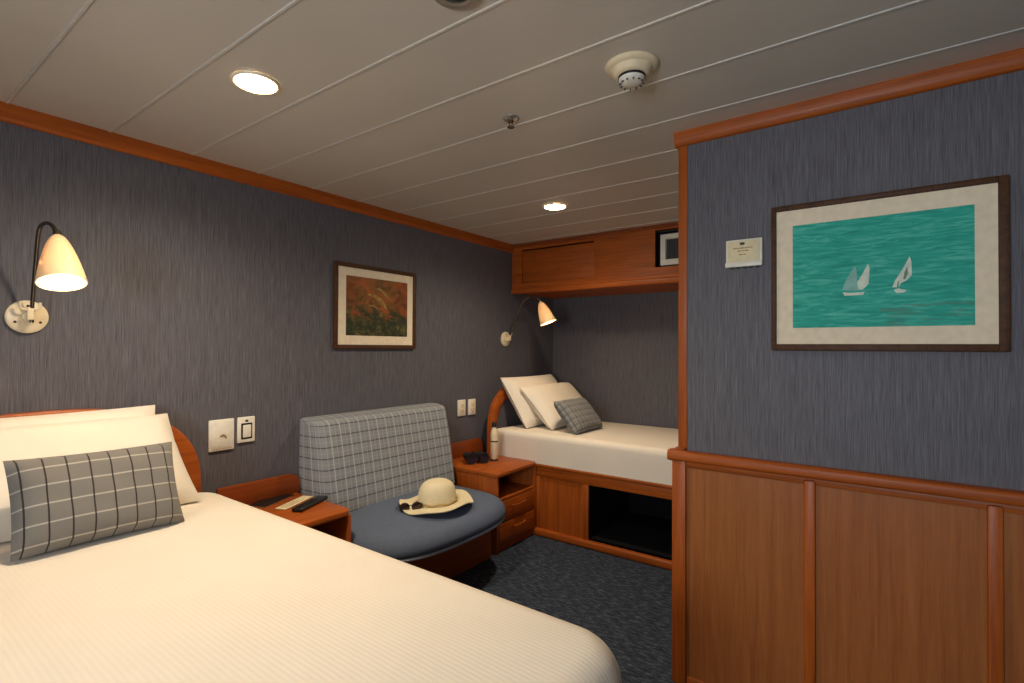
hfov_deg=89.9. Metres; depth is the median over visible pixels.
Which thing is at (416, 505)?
sunglasses
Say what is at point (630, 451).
bedspread
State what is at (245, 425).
light switch
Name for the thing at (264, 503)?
leaflet
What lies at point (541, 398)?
pillow
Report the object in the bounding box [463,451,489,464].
binoculars
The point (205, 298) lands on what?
wall
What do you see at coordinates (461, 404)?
wall socket
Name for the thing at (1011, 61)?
trim
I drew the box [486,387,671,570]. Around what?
bed
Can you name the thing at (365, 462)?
settee
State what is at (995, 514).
trim
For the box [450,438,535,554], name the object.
nightstand
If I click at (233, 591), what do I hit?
bedspread
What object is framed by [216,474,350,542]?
nightstand
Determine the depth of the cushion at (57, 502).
1.53 m
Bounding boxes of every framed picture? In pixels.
[333,261,415,348]
[771,174,1010,351]
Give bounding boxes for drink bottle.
[490,422,497,460]
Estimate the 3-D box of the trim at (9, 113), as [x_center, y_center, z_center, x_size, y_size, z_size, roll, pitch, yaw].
[-1.347,-0.779,2.297,0.022,0.062,4.607,0,-1,36]
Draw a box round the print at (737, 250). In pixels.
[733,246,752,254]
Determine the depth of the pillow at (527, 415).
3.81 m
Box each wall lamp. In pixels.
[4,221,87,332]
[501,296,555,345]
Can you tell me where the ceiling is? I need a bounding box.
[0,0,1023,249]
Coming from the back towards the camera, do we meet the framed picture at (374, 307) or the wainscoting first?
the framed picture at (374, 307)
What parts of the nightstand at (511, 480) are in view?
panel, drawer, panel, drawer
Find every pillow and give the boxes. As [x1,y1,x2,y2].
[0,405,154,427]
[0,413,200,542]
[500,374,556,427]
[520,382,582,429]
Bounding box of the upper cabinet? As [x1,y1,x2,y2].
[511,222,677,298]
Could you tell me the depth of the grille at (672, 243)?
3.44 m
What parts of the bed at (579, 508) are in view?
headboard, headboard panel, panel, rail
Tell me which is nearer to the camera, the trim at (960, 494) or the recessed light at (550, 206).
the trim at (960, 494)
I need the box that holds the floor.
[451,535,675,682]
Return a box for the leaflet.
[249,494,293,507]
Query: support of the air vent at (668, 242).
attached to the upper cabinet
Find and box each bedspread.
[0,492,621,682]
[497,421,677,485]
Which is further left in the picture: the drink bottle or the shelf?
the drink bottle
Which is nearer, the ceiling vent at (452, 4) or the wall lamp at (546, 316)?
the ceiling vent at (452, 4)
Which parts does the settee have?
backrest, seat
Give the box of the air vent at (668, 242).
[660,233,677,265]
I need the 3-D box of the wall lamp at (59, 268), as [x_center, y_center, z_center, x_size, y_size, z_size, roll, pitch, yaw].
[-1.543,-0.212,1.703,0.406,0.366,0.127,0,-1,34]
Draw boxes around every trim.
[0,101,513,252]
[667,446,1023,514]
[672,460,1004,682]
[674,47,1023,150]
[678,146,686,447]
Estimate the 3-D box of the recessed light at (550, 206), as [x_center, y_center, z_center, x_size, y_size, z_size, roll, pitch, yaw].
[0.252,-0.789,3.003,0.142,0.008,0.142,0,-1,36]
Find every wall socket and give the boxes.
[457,399,465,416]
[468,399,475,414]
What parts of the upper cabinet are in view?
door, rail, rail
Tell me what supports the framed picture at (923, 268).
attached to the wall at (956, 417)
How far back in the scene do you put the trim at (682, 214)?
1.97 m
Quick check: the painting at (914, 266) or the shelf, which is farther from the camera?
the shelf
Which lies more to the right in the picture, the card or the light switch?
the card
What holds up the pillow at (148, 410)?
on the bedspread at (233, 591)
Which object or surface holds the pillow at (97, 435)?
on the bedspread at (233, 591)
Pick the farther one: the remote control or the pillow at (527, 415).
the pillow at (527, 415)
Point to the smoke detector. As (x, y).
(630, 69)
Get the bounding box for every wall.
[0,121,552,492]
[553,291,677,428]
[686,70,1023,682]
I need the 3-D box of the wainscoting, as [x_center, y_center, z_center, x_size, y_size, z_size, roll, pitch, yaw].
[1.616,0.860,1.250,2.365,0.864,0.007,0,-1,36]
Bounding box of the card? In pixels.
[275,495,312,509]
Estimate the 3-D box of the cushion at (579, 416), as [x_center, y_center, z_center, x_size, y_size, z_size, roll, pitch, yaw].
[0.482,0.528,3.689,0.210,0.231,0.455,0,-1,33]
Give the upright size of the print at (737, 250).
0.027 m
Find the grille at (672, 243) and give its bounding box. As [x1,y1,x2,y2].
[667,238,677,258]
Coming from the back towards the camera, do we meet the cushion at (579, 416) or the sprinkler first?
the cushion at (579, 416)
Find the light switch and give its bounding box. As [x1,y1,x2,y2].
[237,416,254,442]
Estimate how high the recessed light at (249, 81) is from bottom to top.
0.008 m
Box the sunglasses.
[398,502,422,511]
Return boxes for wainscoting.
[687,468,1023,682]
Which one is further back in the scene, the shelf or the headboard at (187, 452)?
the shelf
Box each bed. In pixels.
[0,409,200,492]
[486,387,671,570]
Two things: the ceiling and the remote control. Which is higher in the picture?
the ceiling
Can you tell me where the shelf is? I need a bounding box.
[499,480,533,500]
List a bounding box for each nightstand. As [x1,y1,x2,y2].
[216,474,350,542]
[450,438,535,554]
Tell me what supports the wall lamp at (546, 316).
attached to the wall at (205, 298)
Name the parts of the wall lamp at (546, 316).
wall plate, arm, lamp shade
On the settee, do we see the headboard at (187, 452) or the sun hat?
the sun hat
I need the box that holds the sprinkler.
[503,114,518,128]
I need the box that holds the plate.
[208,418,233,451]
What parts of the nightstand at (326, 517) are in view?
panel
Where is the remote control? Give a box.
[292,495,327,511]
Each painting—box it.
[346,275,406,336]
[793,204,974,327]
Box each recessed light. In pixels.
[230,70,279,94]
[543,203,566,209]
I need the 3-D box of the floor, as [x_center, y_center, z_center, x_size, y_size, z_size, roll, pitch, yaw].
[0.520,1.338,1.302,4.400,0.100,5.450,0,-1,36]
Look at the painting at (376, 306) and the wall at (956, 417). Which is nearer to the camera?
the wall at (956, 417)
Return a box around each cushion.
[3,442,184,561]
[554,397,602,433]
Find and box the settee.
[299,403,505,578]
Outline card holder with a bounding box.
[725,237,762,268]
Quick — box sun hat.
[399,478,472,514]
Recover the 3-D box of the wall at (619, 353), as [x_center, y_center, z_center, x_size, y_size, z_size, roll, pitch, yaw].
[1.312,0.224,4.051,2.250,2.200,0.100,0,-1,36]
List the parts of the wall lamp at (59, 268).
wall plate, arm, lamp shade, bulb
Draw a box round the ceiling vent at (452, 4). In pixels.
[435,0,478,8]
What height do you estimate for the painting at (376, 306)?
0.338 m
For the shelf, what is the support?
attached to the nightstand at (511, 480)
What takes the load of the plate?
attached to the wall at (205, 298)
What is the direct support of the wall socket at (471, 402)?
attached to the wall at (205, 298)
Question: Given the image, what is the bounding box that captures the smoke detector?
[605,51,658,90]
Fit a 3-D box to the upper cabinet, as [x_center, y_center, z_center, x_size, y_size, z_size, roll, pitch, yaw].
[1.051,-0.580,3.783,2.142,0.399,0.657,0,-1,36]

